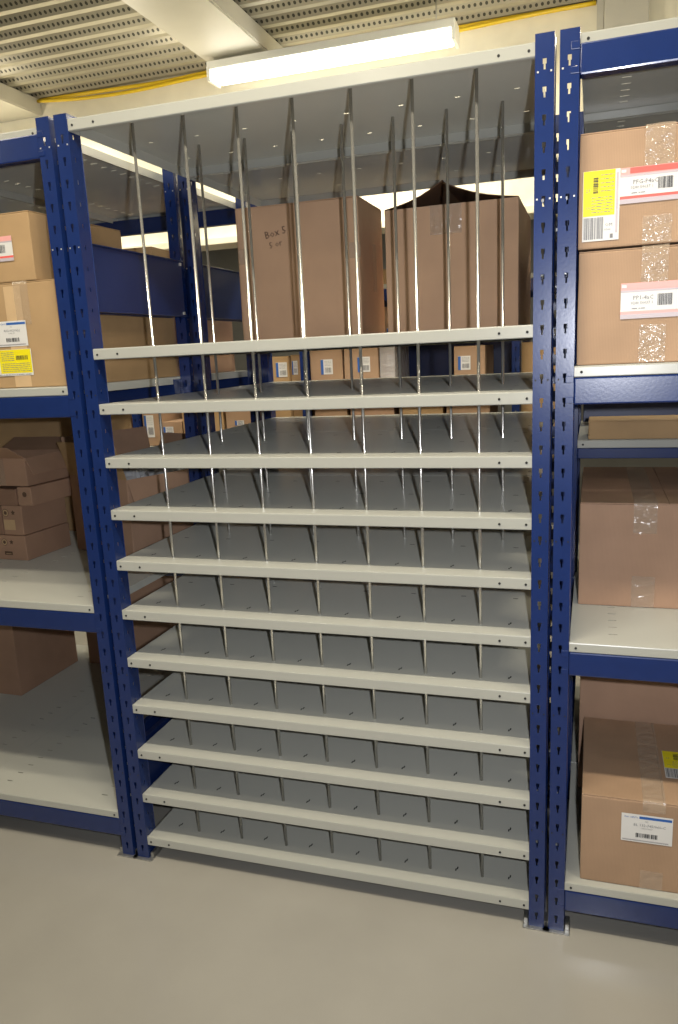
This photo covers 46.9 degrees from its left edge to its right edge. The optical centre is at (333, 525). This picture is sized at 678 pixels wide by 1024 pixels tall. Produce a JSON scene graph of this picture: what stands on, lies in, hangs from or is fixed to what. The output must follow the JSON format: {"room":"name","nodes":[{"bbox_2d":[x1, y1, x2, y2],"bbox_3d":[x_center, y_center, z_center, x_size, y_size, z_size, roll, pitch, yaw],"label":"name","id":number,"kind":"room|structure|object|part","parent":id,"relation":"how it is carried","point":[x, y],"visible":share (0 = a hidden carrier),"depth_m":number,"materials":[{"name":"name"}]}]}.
{"room":"warehouse storage room","nodes":[
{"label":"warehouse storage room","id":0,"kind":"room"},
{"bbox_2d":[0,0,596,98],"bbox_3d":[-0.641,-1.639,0.609,15.000,0.033,6.800,1,13,18],"label":"ceiling","id":1,"kind":"structure","parent":0,"point":[49,48],"depth_m":3.63,"materials":[{"name":"beige metal"}]},
{"bbox_2d":[206,0,458,88],"bbox_3d":[-0.028,-2.209,3.565,1.182,0.197,0.120,1,13,18],"label":"light","id":2,"kind":"object","parent":1,"relation":"hanging from","point":[442,33],"visible":0.95,"depth_m":3.52,"materials":[{"name":"white plastic"}]},
{"bbox_2d":[212,29,453,85],"bbox_3d":[-0.025,-2.140,3.580,1.150,0.052,0.100,1,13,18],"label":"diffuser","id":3,"kind":"object","parent":2,"relation":"attached to","point":[399,42],"depth_m":3.53,"materials":[{"name":"white plastic"}]},
{"bbox_2d":[0,505,677,1023],"bbox_3d":[0.339,0.813,3.783,15.000,0.100,13.000,1,13,18],"label":"floor","id":4,"kind":"structure","parent":0,"point":[90,934],"depth_m":2.11,"materials":[{"name":"grey concrete"}]},
{"bbox_2d":[0,116,261,858],"bbox_3d":[-1.115,-0.162,3.121,1.313,2.226,1.332,1,13,18],"label":"rack","id":5,"kind":"object","parent":4,"relation":"on","point":[65,786],"visible":0.34,"depth_m":2.69,"materials":[{"name":"blue metal"}]},
{"bbox_2d":[0,522,70,560],"bbox_3d":[-1.311,0.052,3.152,0.401,0.098,0.253,2,13,21],"label":"pack","id":6,"kind":"object","parent":5,"relation":"on","point":[33,545],"visible":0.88,"depth_m":3.02,"materials":[{"name":"brown cardboard"}]},
{"bbox_2d":[0,505,4,533],"bbox_3d":[-1.298,-0.044,3.102,0.141,0.110,0.200,2,13,21],"label":"pack","id":7,"kind":"object","parent":6,"relation":"on","point":[2,531],"visible":0.13,"depth_m":2.99},
{"bbox_2d":[1,498,66,534],"bbox_3d":[-1.178,-0.047,3.078,0.097,0.114,0.248,2,13,21],"label":"pack","id":8,"kind":"object","parent":6,"relation":"on","point":[18,520],"visible":0.76,"depth_m":3.00,"materials":[{"name":"brown cardboard"}]},
{"bbox_2d":[0,486,19,505],"bbox_3d":[-1.210,-0.130,3.040,0.121,0.065,0.200,2,13,21],"label":"pack","id":9,"kind":"object","parent":8,"relation":"on","point":[8,494],"visible":0.3,"depth_m":2.94},
{"bbox_2d":[17,476,71,505],"bbox_3d":[-1.111,-0.136,3.030,0.066,0.072,0.252,2,13,21],"label":"pack","id":10,"kind":"object","parent":8,"relation":"on","point":[32,495],"visible":0.77,"depth_m":2.97,"materials":[{"name":"brown cardboard"}]},
{"bbox_2d":[0,436,68,485],"bbox_3d":[-1.273,-0.256,3.071,0.447,0.157,0.403,2,13,21],"label":"carton","id":11,"kind":"object","parent":10,"relation":"on","point":[24,461],"visible":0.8,"depth_m":2.97,"materials":[{"name":"beige cardboard"}]},
{"bbox_2d":[0,625,77,695],"bbox_3d":[-1.447,0.493,3.648,0.242,0.440,0.410,1,13,18],"label":"cardboard box","id":12,"kind":"object","parent":5,"relation":"on","point":[29,657],"visible":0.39,"depth_m":3.52,"materials":[{"name":"brown cardboard"}]},
{"bbox_3d":[-1.388,0.094,3.268,0.600,0.025,1.298,1,13,18],"label":"shelf panel","id":13,"kind":"part","parent":5,"relation":"part of","materials":[{"name":"metal"}]},
{"bbox_3d":[-1.451,-1.222,2.979,0.600,0.025,1.298,1,13,18],"label":"shelf panel","id":14,"kind":"part","parent":5,"relation":"part of","materials":[{"name":"metal"}]},
{"bbox_3d":[-1.355,0.778,3.420,0.600,0.025,1.298,1,13,18],"label":"shelf panel","id":15,"kind":"part","parent":5,"relation":"part of","materials":[{"name":"metal"}]},
{"bbox_2d":[0,410,131,530],"bbox_3d":[-1.244,-0.269,3.610,0.552,0.520,0.321,1,13,18],"label":"cardboard box","id":16,"kind":"object","parent":5,"relation":"on","point":[26,427],"visible":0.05,"depth_m":3.44,"materials":[{"name":"brown cardboard"}]},
{"bbox_3d":[-0.818,0.107,3.081,0.600,0.025,1.298,1,13,18],"label":"shelf panel","id":17,"kind":"part","parent":5,"relation":"part of","materials":[{"name":"metal"}]},
{"bbox_3d":[-0.785,0.792,3.233,0.600,0.025,1.298,1,13,18],"label":"shelf panel","id":18,"kind":"part","parent":5,"relation":"part of","materials":[{"name":"metal"}]},
{"bbox_2d":[0,279,177,388],"bbox_3d":[-0.931,-0.633,2.628,0.521,0.302,0.658,1,13,18],"label":"cardboard box","id":19,"kind":"object","parent":5,"relation":"on","point":[31,350],"visible":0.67,"depth_m":2.30,"materials":[{"name":"brown cardboard"}]},
{"bbox_2d":[0,210,121,283],"bbox_3d":[-1.016,-0.851,2.500,0.505,0.188,0.455,2,13,19],"label":"cardboard box","id":20,"kind":"object","parent":19,"relation":"on","point":[25,249],"visible":0.45,"depth_m":2.24,"materials":[{"name":"brown cardboard"}]},
{"bbox_3d":[-0.881,-1.208,2.793,0.600,0.025,1.298,1,13,18],"label":"shelf panel","id":21,"kind":"part","parent":5,"relation":"part of","materials":[{"name":"metal"}]},
{"bbox_3d":[-0.850,-0.537,2.938,0.600,0.025,1.298,1,13,18],"label":"shelf panel","id":22,"kind":"part","parent":5,"relation":"part of","materials":[{"name":"metal"}]},
{"bbox_2d":[57,426,192,555],"bbox_3d":[-0.756,-0.153,3.146,0.432,0.448,0.526,7,16,37],"label":"carton","id":23,"kind":"object","parent":5,"relation":"on","point":[138,535],"visible":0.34,"depth_m":3.00,"materials":[{"name":"brown cardboard"}]},
{"bbox_2d":[123,468,148,479],"bbox_3d":[-0.821,-0.200,3.048,0.268,0.151,0.175,8,16,39],"label":"plastic bag","id":24,"kind":"object","parent":23,"relation":"in","point":[130,473],"visible":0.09,"depth_m":2.95,"materials":[{"name":"white plastic"}]},
{"bbox_2d":[148,468,187,475],"bbox_3d":[-0.702,-0.237,3.188,0.273,0.154,0.183,7,16,39],"label":"plastic bag","id":25,"kind":"object","parent":23,"relation":"in","point":[152,471],"visible":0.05,"depth_m":3.11,"materials":[{"name":"white plastic"}]},
{"bbox_3d":[-0.667,1.066,2.584,0.072,0.020,0.074,1,13,18],"label":"foot plate","id":26,"kind":"part","parent":5,"relation":"part of","materials":[{"name":"metal"}]},
{"bbox_3d":[-0.661,-0.760,2.470,0.020,0.186,0.542,1,13,18],"label":"panel","id":27,"kind":"part","parent":5,"relation":"part of","materials":[{"name":"blue metal"}]},
{"bbox_2d":[86,576,178,664],"bbox_3d":[-0.778,0.415,3.717,0.842,0.500,0.186,1,13,18],"label":"cardboard box","id":28,"kind":"object","parent":5,"relation":"on","point":[145,632],"visible":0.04,"depth_m":3.66,"materials":[{"name":"brown cardboard"}]},
{"bbox_3d":[-0.589,0.713,2.796,0.020,0.178,0.542,1,13,18],"label":"panel","id":29,"kind":"part","parent":5,"relation":"part of","materials":[{"name":"blue"}]},
{"bbox_2d":[173,317,234,375],"bbox_3d":[-0.756,-0.766,3.199,0.502,0.300,0.541,1,13,18],"label":"cardboard box","id":30,"kind":"object","parent":5,"relation":"on","point":[223,329],"visible":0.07,"depth_m":3.26,"materials":[{"name":"brown cardboard"}]},
{"bbox_2d":[123,246,169,257],"bbox_3d":[-0.770,-0.969,3.034,0.302,0.165,0.301,0,13,14],"label":"cardboard box","id":31,"kind":"object","parent":30,"relation":"on","point":[151,250],"visible":0.09,"depth_m":2.86,"materials":[{"name":"brown cardboard"}]},
{"bbox_3d":[-0.457,-0.906,3.083,0.020,0.186,0.542,1,13,18],"label":"panel","id":32,"kind":"part","parent":5,"relation":"part of","materials":[{"name":"blue metal"}]},
{"bbox_2d":[132,351,312,446],"bbox_3d":[-0.598,-0.633,5.130,1.228,2.226,0.736,1,13,18],"label":"rack","id":33,"kind":"object","parent":4,"relation":"on","point":[135,417],"visible":0.02,"depth_m":4.60,"materials":[{"name":"blue metal"}]},
{"bbox_2d":[142,413,181,445],"bbox_3d":[-1.096,-0.684,5.146,0.128,0.265,0.402,1,13,18],"label":"cardboard box","id":34,"kind":"object","parent":33,"relation":"on","point":[151,421],"visible":0.25,"depth_m":4.97,"materials":[{"name":"brown cardboard"}]},
{"bbox_2d":[162,418,183,432],"bbox_3d":[-0.960,-0.624,5.115,0.148,0.150,0.402,1,13,18],"label":"cardboard box","id":35,"kind":"object","parent":33,"relation":"on","point":[172,426],"visible":0.3,"depth_m":4.92,"materials":[{"name":"brown cardboard"}]},
{"bbox_2d":[182,413,184,432],"bbox_3d":[-0.855,-0.649,5.075,0.061,0.205,0.400,1,13,18],"label":"cardboard box","id":36,"kind":"object","parent":33,"relation":"on","point":[182,413],"visible":0.06,"depth_m":4.89,"materials":[{"name":"brown cardboard"}]},
{"bbox_2d":[214,412,226,430],"bbox_3d":[-0.670,-0.661,5.011,0.112,0.240,0.401,1,13,18],"label":"cardboard box","id":37,"kind":"object","parent":33,"relation":"on","point":[216,414],"visible":0.02,"depth_m":4.82,"materials":[{"name":"brown cardboard"}]},
{"bbox_2d":[226,411,272,428],"bbox_3d":[-0.505,-0.672,4.952,0.202,0.270,0.402,1,13,18],"label":"cardboard box","id":38,"kind":"object","parent":33,"relation":"on","point":[233,419],"visible":0.22,"depth_m":4.77,"materials":[{"name":"brown cardboard"}]},
{"bbox_2d":[272,356,293,416],"bbox_3d":[-0.248,-0.788,4.839,0.112,0.520,0.402,1,13,18],"label":"cardboard box","id":39,"kind":"object","parent":33,"relation":"on","point":[281,364],"visible":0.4,"depth_m":4.62,"materials":[{"name":"brown cardboard"}]},
{"bbox_2d":[290,354,314,416],"bbox_3d":[-0.152,-0.794,4.838,0.070,0.525,0.402,1,13,18],"label":"cardboard box","id":40,"kind":"object","parent":33,"relation":"on","point":[295,359],"visible":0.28,"depth_m":4.62,"materials":[{"name":"brown cardboard"}]},
{"bbox_2d":[53,31,567,932],"bbox_3d":[0.118,-0.133,2.717,1.313,2.226,1.332,1,13,18],"label":"shelving rack","id":41,"kind":"object","parent":4,"relation":"on","point":[358,650],"visible":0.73,"depth_m":2.28,"materials":[{"name":"blue metal"}]},
{"bbox_3d":[-0.607,-0.759,2.452,0.020,0.186,0.542,1,13,18],"label":"panel","id":42,"kind":"part","parent":41,"relation":"part of","materials":[{"name":"blue metal"}]},
{"bbox_3d":[-0.613,1.067,2.567,0.072,0.020,0.074,1,13,18],"label":"foot plate","id":43,"kind":"part","parent":41,"relation":"part of","materials":[{"name":"metal"}]},
{"bbox_3d":[-0.535,0.714,2.779,0.020,0.178,0.542,1,13,18],"label":"panel","id":44,"kind":"part","parent":41,"relation":"part of","materials":[{"name":"blue"}]},
{"bbox_3d":[-0.487,-0.033,2.314,0.008,2.163,0.008,1,13,18],"label":"divider rod","id":45,"kind":"part","parent":41,"relation":"part of","materials":[{"name":"silver metal"}]},
{"bbox_3d":[-0.343,-0.030,2.267,0.008,2.163,0.008,1,13,18],"label":"divider rod","id":46,"kind":"part","parent":41,"relation":"part of","materials":[{"name":"silver metal"}]},
{"bbox_3d":[-0.358,-0.103,2.603,0.008,2.163,0.008,1,13,18],"label":"divider rod","id":47,"kind":"part","parent":41,"relation":"part of","materials":[{"name":"silver metal"}]},
{"bbox_3d":[-0.402,-0.904,3.065,0.020,0.186,0.542,1,13,18],"label":"panel","id":48,"kind":"part","parent":41,"relation":"part of","materials":[{"name":"blue metal"}]},
{"bbox_3d":[-0.215,-0.100,2.556,0.008,2.163,0.008,1,13,18],"label":"divider rod","id":49,"kind":"part","parent":41,"relation":"part of","materials":[{"name":"silver metal"}]},
{"bbox_3d":[-0.199,-0.026,2.220,0.008,2.163,0.008,1,13,18],"label":"divider rod","id":50,"kind":"part","parent":41,"relation":"part of","materials":[{"name":"silver metal"}]},
{"bbox_3d":[-0.072,-0.097,2.509,0.008,2.163,0.008,1,13,18],"label":"divider rod","id":51,"kind":"part","parent":41,"relation":"part of","materials":[{"name":"silver metal"}]},
{"bbox_3d":[-0.034,-1.117,2.178,1.201,0.030,0.648,1,13,18],"label":"shelf","id":52,"kind":"part","parent":41,"relation":"part of","materials":[{"name":"metal"}]},
{"bbox_2d":[235,195,384,340],"bbox_3d":[-0.072,-0.895,2.805,0.446,0.455,0.313,1,13,18],"label":"cardboard box","id":53,"kind":"object","parent":41,"relation":"on","point":[321,220],"visible":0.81,"depth_m":2.66,"materials":[{"name":"brown cardboard"}]},
{"bbox_3d":[-0.054,-0.023,2.172,0.008,2.163,0.008,1,13,18],"label":"divider rod","id":54,"kind":"part","parent":41,"relation":"part of","materials":[{"name":"silver metal"}]},
{"bbox_3d":[-0.006,-0.539,2.306,1.201,0.030,0.648,1,13,18],"label":"shelf","id":55,"kind":"part","parent":41,"relation":"part of","materials":[{"name":"metal"}]},
{"bbox_3d":[0.001,-0.389,2.339,1.201,0.030,0.648,1,13,18],"label":"shelf","id":56,"kind":"part","parent":41,"relation":"part of","materials":[{"name":"metal"}]},
{"bbox_3d":[0.009,-0.239,2.373,1.201,0.030,0.648,1,13,18],"label":"shelf","id":57,"kind":"part","parent":41,"relation":"part of","materials":[{"name":"metal"}]},
{"bbox_3d":[0.016,-0.089,2.406,1.201,0.030,0.648,1,13,18],"label":"shelf","id":58,"kind":"part","parent":41,"relation":"part of","materials":[{"name":"metal"}]},
{"bbox_3d":[0.023,0.061,2.439,1.201,0.030,0.648,1,13,18],"label":"shelf","id":59,"kind":"part","parent":41,"relation":"part of","materials":[{"name":"metal"}]},
{"bbox_3d":[0.030,0.212,2.472,1.201,0.030,0.648,1,13,18],"label":"shelf","id":60,"kind":"part","parent":41,"relation":"part of","materials":[{"name":"metal"}]},
{"bbox_3d":[0.038,0.362,2.506,1.201,0.030,0.648,1,13,18],"label":"shelf","id":61,"kind":"part","parent":41,"relation":"part of","materials":[{"name":"metal"}]},
{"bbox_3d":[0.045,0.512,2.539,1.201,0.030,0.648,1,13,18],"label":"shelf","id":62,"kind":"part","parent":41,"relation":"part of","materials":[{"name":"metal"}]},
{"bbox_3d":[0.052,0.662,2.572,1.201,0.030,0.648,1,13,18],"label":"shelf","id":63,"kind":"part","parent":41,"relation":"part of","materials":[{"name":"metal"}]},
{"bbox_3d":[0.060,0.812,2.605,1.201,0.030,0.648,1,13,18],"label":"shelf","id":64,"kind":"part","parent":41,"relation":"part of","materials":[{"name":"metal"}]},
{"bbox_3d":[0.067,0.962,2.639,1.201,0.030,0.648,1,13,18],"label":"shelf","id":65,"kind":"part","parent":41,"relation":"part of","materials":[{"name":"metal"}]},
{"bbox_3d":[0.072,-0.093,2.462,0.008,2.163,0.008,1,13,18],"label":"divider rod","id":66,"kind":"part","parent":41,"relation":"part of","materials":[{"name":"silver metal"}]},
{"bbox_3d":[0.090,-0.019,2.125,0.008,2.163,0.008,1,13,18],"label":"divider rod","id":67,"kind":"part","parent":41,"relation":"part of","materials":[{"name":"silver metal"}]},
{"bbox_3d":[0.166,-1.260,2.779,1.201,0.030,0.648,1,13,18],"label":"shelf","id":68,"kind":"part","parent":41,"relation":"part of","materials":[{"name":"metal"}]},
{"bbox_3d":[0.194,-0.682,2.908,1.201,0.030,0.648,1,13,18],"label":"shelf","id":69,"kind":"part","parent":41,"relation":"part of","materials":[{"name":"metal"}]},
{"bbox_3d":[0.202,-0.532,2.941,1.201,0.030,0.648,1,13,18],"label":"shelf","id":70,"kind":"part","parent":41,"relation":"part of","materials":[{"name":"metal"}]},
{"bbox_3d":[0.209,-0.382,2.974,1.201,0.030,0.648,1,13,18],"label":"shelf","id":71,"kind":"part","parent":41,"relation":"part of","materials":[{"name":"metal"}]},
{"bbox_3d":[0.216,-0.232,3.007,1.201,0.030,0.648,1,13,18],"label":"shelf","id":72,"kind":"part","parent":41,"relation":"part of","materials":[{"name":"metal"}]},
{"bbox_3d":[0.215,-0.090,2.416,0.008,2.163,0.008,1,13,18],"label":"divider rod","id":73,"kind":"part","parent":41,"relation":"part of","materials":[{"name":"silver metal"}]},
{"bbox_3d":[0.235,-0.016,2.078,0.008,2.163,0.008,1,13,18],"label":"divider rod","id":74,"kind":"part","parent":41,"relation":"part of","materials":[{"name":"silver metal"}]},
{"bbox_3d":[0.359,-0.086,2.369,0.008,2.163,0.008,1,13,18],"label":"divider rod","id":75,"kind":"part","parent":41,"relation":"part of","materials":[{"name":"silver metal"}]},
{"bbox_2d":[384,180,530,332],"bbox_3d":[0.449,-0.912,2.729,0.428,0.472,0.503,1,13,18],"label":"cardboard box","id":76,"kind":"object","parent":41,"relation":"on","point":[430,205],"visible":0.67,"depth_m":2.51,"materials":[{"name":"beige cardboard"}]},
{"bbox_3d":[0.379,-0.012,2.030,0.008,2.163,0.008,1,13,18],"label":"divider rod","id":77,"kind":"part","parent":41,"relation":"part of","materials":[{"name":"silver metal"}]},
{"bbox_3d":[0.502,-0.083,2.321,0.008,2.163,0.008,1,13,18],"label":"divider rod","id":78,"kind":"part","parent":41,"relation":"part of","materials":[{"name":"silver metal"}]},
{"bbox_3d":[0.566,1.095,2.180,0.072,0.020,0.074,1,13,18],"label":"foot plate","id":79,"kind":"part","parent":41,"relation":"part of","materials":[{"name":"metal"}]},
{"bbox_3d":[0.644,0.742,2.393,0.020,0.178,0.542,1,13,18],"label":"panel","id":80,"kind":"part","parent":41,"relation":"part of","materials":[{"name":"blue metal"}]},
{"bbox_3d":[0.231,0.069,3.074,1.201,0.030,0.648,1,13,18],"label":"shelf","id":81,"kind":"part","parent":41,"relation":"part of","materials":[{"name":"metal"}]},
{"bbox_3d":[0.573,-0.731,2.066,0.020,0.186,0.542,1,13,18],"label":"panel","id":82,"kind":"part","parent":41,"relation":"part of","materials":[{"name":"blue metal"}]},
{"bbox_3d":[0.777,-0.876,2.679,0.020,0.186,0.542,1,13,18],"label":"panel","id":83,"kind":"part","parent":41,"relation":"part of","materials":[{"name":"blue metal"}]},
{"bbox_2d":[383,284,530,411],"bbox_3d":[0.542,-0.605,4.757,1.240,2.226,0.736,1,13,18],"label":"rack","id":84,"kind":"object","parent":4,"relation":"on","point":[434,359],"visible":0.02,"depth_m":4.83,"materials":[{"name":"blue metal"}]},
{"bbox_2d":[310,349,344,379],"bbox_3d":[0.017,-0.973,4.707,0.196,0.214,0.402,1,13,18],"label":"cardboard box","id":85,"kind":"object","parent":84,"relation":"on","point":[325,364],"visible":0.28,"depth_m":4.52,"materials":[{"name":"brown cardboard"}]},
{"bbox_2d":[315,409,350,415],"bbox_3d":[0.048,-0.630,4.779,0.202,0.250,0.401,1,13,18],"label":"cardboard box","id":86,"kind":"object","parent":84,"relation":"on","point":[319,412],"visible":0.02,"depth_m":4.58,"materials":[{"name":"brown cardboard"}]},
{"bbox_2d":[344,348,379,378],"bbox_3d":[0.216,-0.966,4.642,0.202,0.208,0.402,1,13,18],"label":"cardboard box","id":87,"kind":"object","parent":84,"relation":"on","point":[370,357],"visible":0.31,"depth_m":4.45,"materials":[{"name":"brown cardboard"}]},
{"bbox_2d":[351,407,398,415],"bbox_3d":[0.285,-0.619,4.702,0.262,0.240,0.401,1,13,18],"label":"cardboard box","id":88,"kind":"object","parent":84,"relation":"on","point":[368,411],"visible":0.05,"depth_m":4.49,"materials":[{"name":"brown cardboard"}]},
{"bbox_2d":[383,269,386,283],"bbox_3d":[0.432,-1.415,4.464,0.251,0.080,0.401,1,13,18],"label":"cardboard box","id":89,"kind":"object","parent":84,"relation":"on","point":[384,270],"visible":0.02,"depth_m":4.31,"materials":[{"name":"brown cardboard"}]},
{"bbox_2d":[379,346,408,377],"bbox_3d":[0.359,-0.961,4.597,0.090,0.205,0.367,1,13,18],"label":"carton","id":90,"kind":"object","parent":84,"relation":"on","point":[388,355],"visible":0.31,"depth_m":4.44,"materials":[{"name":"white cardboard"}]},
{"bbox_2d":[384,307,387,332],"bbox_3d":[0.391,-1.168,4.568,0.151,0.206,0.402,1,13,18],"label":"cardboard box","id":91,"kind":"object","parent":90,"relation":"on","point":[385,308],"visible":0.02,"depth_m":4.39,"materials":[{"name":"brown cardboard"}]},
{"bbox_2d":[399,406,446,413],"bbox_3d":[0.555,-0.623,4.612,0.252,0.260,0.401,1,13,18],"label":"cardboard box","id":92,"kind":"object","parent":84,"relation":"on","point":[439,409],"visible":0.05,"depth_m":4.41,"materials":[{"name":"brown cardboard"}]},
{"bbox_3d":[0.570,-1.181,4.853,1.130,0.500,0.020,1,13,18],"label":"panel","id":93,"kind":"part","parent":84,"relation":"part of","materials":[{"name":"grey metal"}]},
{"bbox_2d":[446,405,497,412],"bbox_3d":[0.808,-0.612,4.530,0.242,0.250,0.401,1,13,18],"label":"cardboard box","id":94,"kind":"object","parent":84,"relation":"on","point":[484,408],"visible":0.06,"depth_m":4.33,"materials":[{"name":"brown cardboard"}]},
{"bbox_2d":[454,345,493,374],"bbox_3d":[0.802,-0.937,4.454,0.169,0.178,0.402,1,13,18],"label":"cardboard box","id":95,"kind":"object","parent":84,"relation":"on","point":[465,357],"visible":0.84,"depth_m":4.28,"materials":[{"name":"brown cardboard"}]},
{"bbox_2d":[530,272,579,561],"bbox_3d":[1.705,-0.578,4.376,1.274,2.226,0.736,1,13,18],"label":"rack","id":96,"kind":"object","parent":4,"relation":"on","point":[531,286],"visible":0.02,"depth_m":4.19,"materials":[{"name":"blue metal"}]},
{"bbox_2d":[521,342,555,425],"bbox_3d":[1.206,-0.783,4.357,0.284,0.482,0.401,1,13,18],"label":"cardboard box","id":97,"kind":"object","parent":96,"relation":"on","point":[526,347],"visible":0.23,"depth_m":4.17,"materials":[{"name":"brown cardboard"}]},
{"bbox_2d":[544,17,677,935],"bbox_3d":[1.347,-0.104,2.315,1.313,2.226,1.332,1,13,18],"label":"rack","id":98,"kind":"object","parent":4,"relation":"on","point":[641,59],"visible":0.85,"depth_m":1.96,"materials":[{"name":"blue metal"}]},
{"bbox_3d":[0.616,1.096,2.164,0.072,0.020,0.074,1,13,18],"label":"foot plate","id":99,"kind":"part","parent":98,"relation":"part of","materials":[{"name":"metal"}]},
{"bbox_3d":[0.694,0.743,2.376,0.020,0.178,0.542,1,13,18],"label":"panel","id":100,"kind":"part","parent":98,"relation":"part of","materials":[{"name":"blue metal"}]},
{"bbox_3d":[0.622,-0.729,2.050,0.020,0.186,0.542,1,13,18],"label":"panel","id":101,"kind":"part","parent":98,"relation":"part of","materials":[{"name":"blue metal"}]},
{"bbox_3d":[1.112,0.763,2.946,0.400,0.025,0.648,1,13,18],"label":"shelf panel","id":102,"kind":"part","parent":98,"relation":"part of","materials":[{"name":"metal"}]},
{"bbox_3d":[1.084,0.188,2.818,0.400,0.025,0.648,1,13,18],"label":"shelf panel","id":103,"kind":"part","parent":98,"relation":"part of","materials":[{"name":"metal"}]},
{"bbox_3d":[0.912,0.906,2.344,0.400,0.025,0.648,1,13,18],"label":"shelf panel","id":104,"kind":"part","parent":98,"relation":"part of","materials":[{"name":"metal"}]},
{"bbox_3d":[0.879,0.238,2.196,0.400,0.025,0.648,1,13,18],"label":"shelf panel","id":105,"kind":"part","parent":98,"relation":"part of","materials":[{"name":"metal"}]},
{"bbox_3d":[0.847,-0.424,2.049,0.400,0.025,0.648,1,13,18],"label":"shelf panel","id":106,"kind":"part","parent":98,"relation":"part of","materials":[{"name":"metal"}]},
{"bbox_2d":[577,244,677,365],"bbox_3d":[0.858,-0.554,1.978,0.452,0.257,0.523,1,13,18],"label":"cardboard box","id":107,"kind":"object","parent":98,"relation":"on","point":[627,313],"visible":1,"depth_m":1.77,"materials":[{"name":"beige cardboard"}]},
{"bbox_2d":[578,122,677,251],"bbox_3d":[0.854,-0.800,1.922,0.472,0.247,0.533,1,13,18],"label":"cardboard box","id":108,"kind":"object","parent":107,"relation":"on","point":[628,177],"visible":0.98,"depth_m":1.72,"materials":[{"name":"beige cardboard"}]},
{"bbox_2d":[578,467,677,608],"bbox_3d":[1.012,0.011,2.438,0.462,0.300,0.663,1,13,18],"label":"cardboard box","id":109,"kind":"object","parent":98,"relation":"on","point":[628,538],"visible":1,"depth_m":2.18,"materials":[{"name":"beige cardboard"}]},
{"bbox_2d":[578,627,677,786],"bbox_3d":[1.084,0.570,2.655,0.471,0.480,0.501,1,13,18],"label":"cardboard box","id":110,"kind":"object","parent":98,"relation":"on","point":[603,698],"visible":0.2,"depth_m":2.44,"materials":[{"name":"brown cardboard"}]},
{"bbox_3d":[1.059,-0.324,2.705,0.400,0.025,0.648,1,13,18],"label":"shelf panel","id":111,"kind":"part","parent":98,"relation":"part of","materials":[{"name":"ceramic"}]},
{"bbox_2d":[580,717,677,892],"bbox_3d":[0.919,0.784,2.235,0.401,0.259,0.458,1,13,18],"label":"cardboard box","id":112,"kind":"object","parent":98,"relation":"on","point":[629,807],"visible":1,"depth_m":2.08,"materials":[{"name":"beige cardboard"}]},
{"bbox_3d":[0.815,-1.104,1.901,0.400,0.025,0.648,1,13,18],"label":"shelf panel","id":113,"kind":"part","parent":98,"relation":"part of","materials":[{"name":"metal"}]},
{"bbox_3d":[1.510,-0.522,2.784,1.180,0.280,0.020,1,13,18],"label":"panel","id":114,"kind":"part","parent":98,"relation":"part of","materials":[{"name":"blue metal"}]},
{"bbox_3d":[1.015,-1.247,2.503,0.400,0.025,0.648,1,13,18],"label":"shelf panel","id":115,"kind":"part","parent":98,"relation":"part of","materials":[{"name":"metal"}]},
{"bbox_2d":[588,415,677,438],"bbox_3d":[1.278,-0.308,2.389,0.951,0.058,0.161,1,13,18],"label":"cardboard box","id":116,"kind":"object","parent":98,"relation":"on","point":[647,426],"visible":1,"depth_m":2.43,"materials":[{"name":"brown cardboard"}]},
{"bbox_2d":[0,0,677,250],"bbox_3d":[0.450,-1.988,3.917,15.000,0.925,0.210,1,13,18],"label":"wall","id":117,"kind":"structure","parent":0,"point":[522,31],"depth_m":3.95,"materials":[{"name":"white paint"}]},
{"bbox_2d":[0,82,41,122],"bbox_3d":[-2.847,-1.645,1.395,0.320,0.088,6.698,1,13,18],"label":"beam","id":118,"kind":"structure","parent":117,"relation":"attached to","point":[15,104],"depth_m":4.32,"materials":[{"name":"white paint"}]},
{"bbox_2d":[122,0,282,60],"bbox_3d":[-1.393,-1.610,0.919,0.320,0.088,6.698,1,13,18],"label":"beam","id":119,"kind":"structure","parent":117,"relation":"attached to","point":[211,29],"depth_m":3.37,"materials":[{"name":"white paint"}]},
{"bbox_2d":[37,0,595,102],"bbox_3d":[-0.250,-2.343,3.939,2.981,0.055,0.023,1,13,18],"label":"cable","id":120,"kind":"object","parent":117,"relation":"attached to","point":[590,3],"visible":0.66,"depth_m":4.07,"materials":[{"name":"yellow plastic"}]},
{"bbox_2d":[597,0,648,89],"bbox_3d":[1.282,-2.119,3.484,0.215,0.458,0.079,1,13,18],"label":"column","id":121,"kind":"structure","parent":117,"relation":"attached to","point":[616,13],"depth_m":3.42,"materials":[{"name":"white paint"}]},
{"bbox_2d":[182,217,677,504],"bbox_3d":[1.664,-1.798,7.637,15.000,3.200,0.100,1,13,18],"label":"wall","id":122,"kind":"structure","parent":0,"point":[227,259],"depth_m":7.71,"materials":[{"name":"white paint"}]}
]}

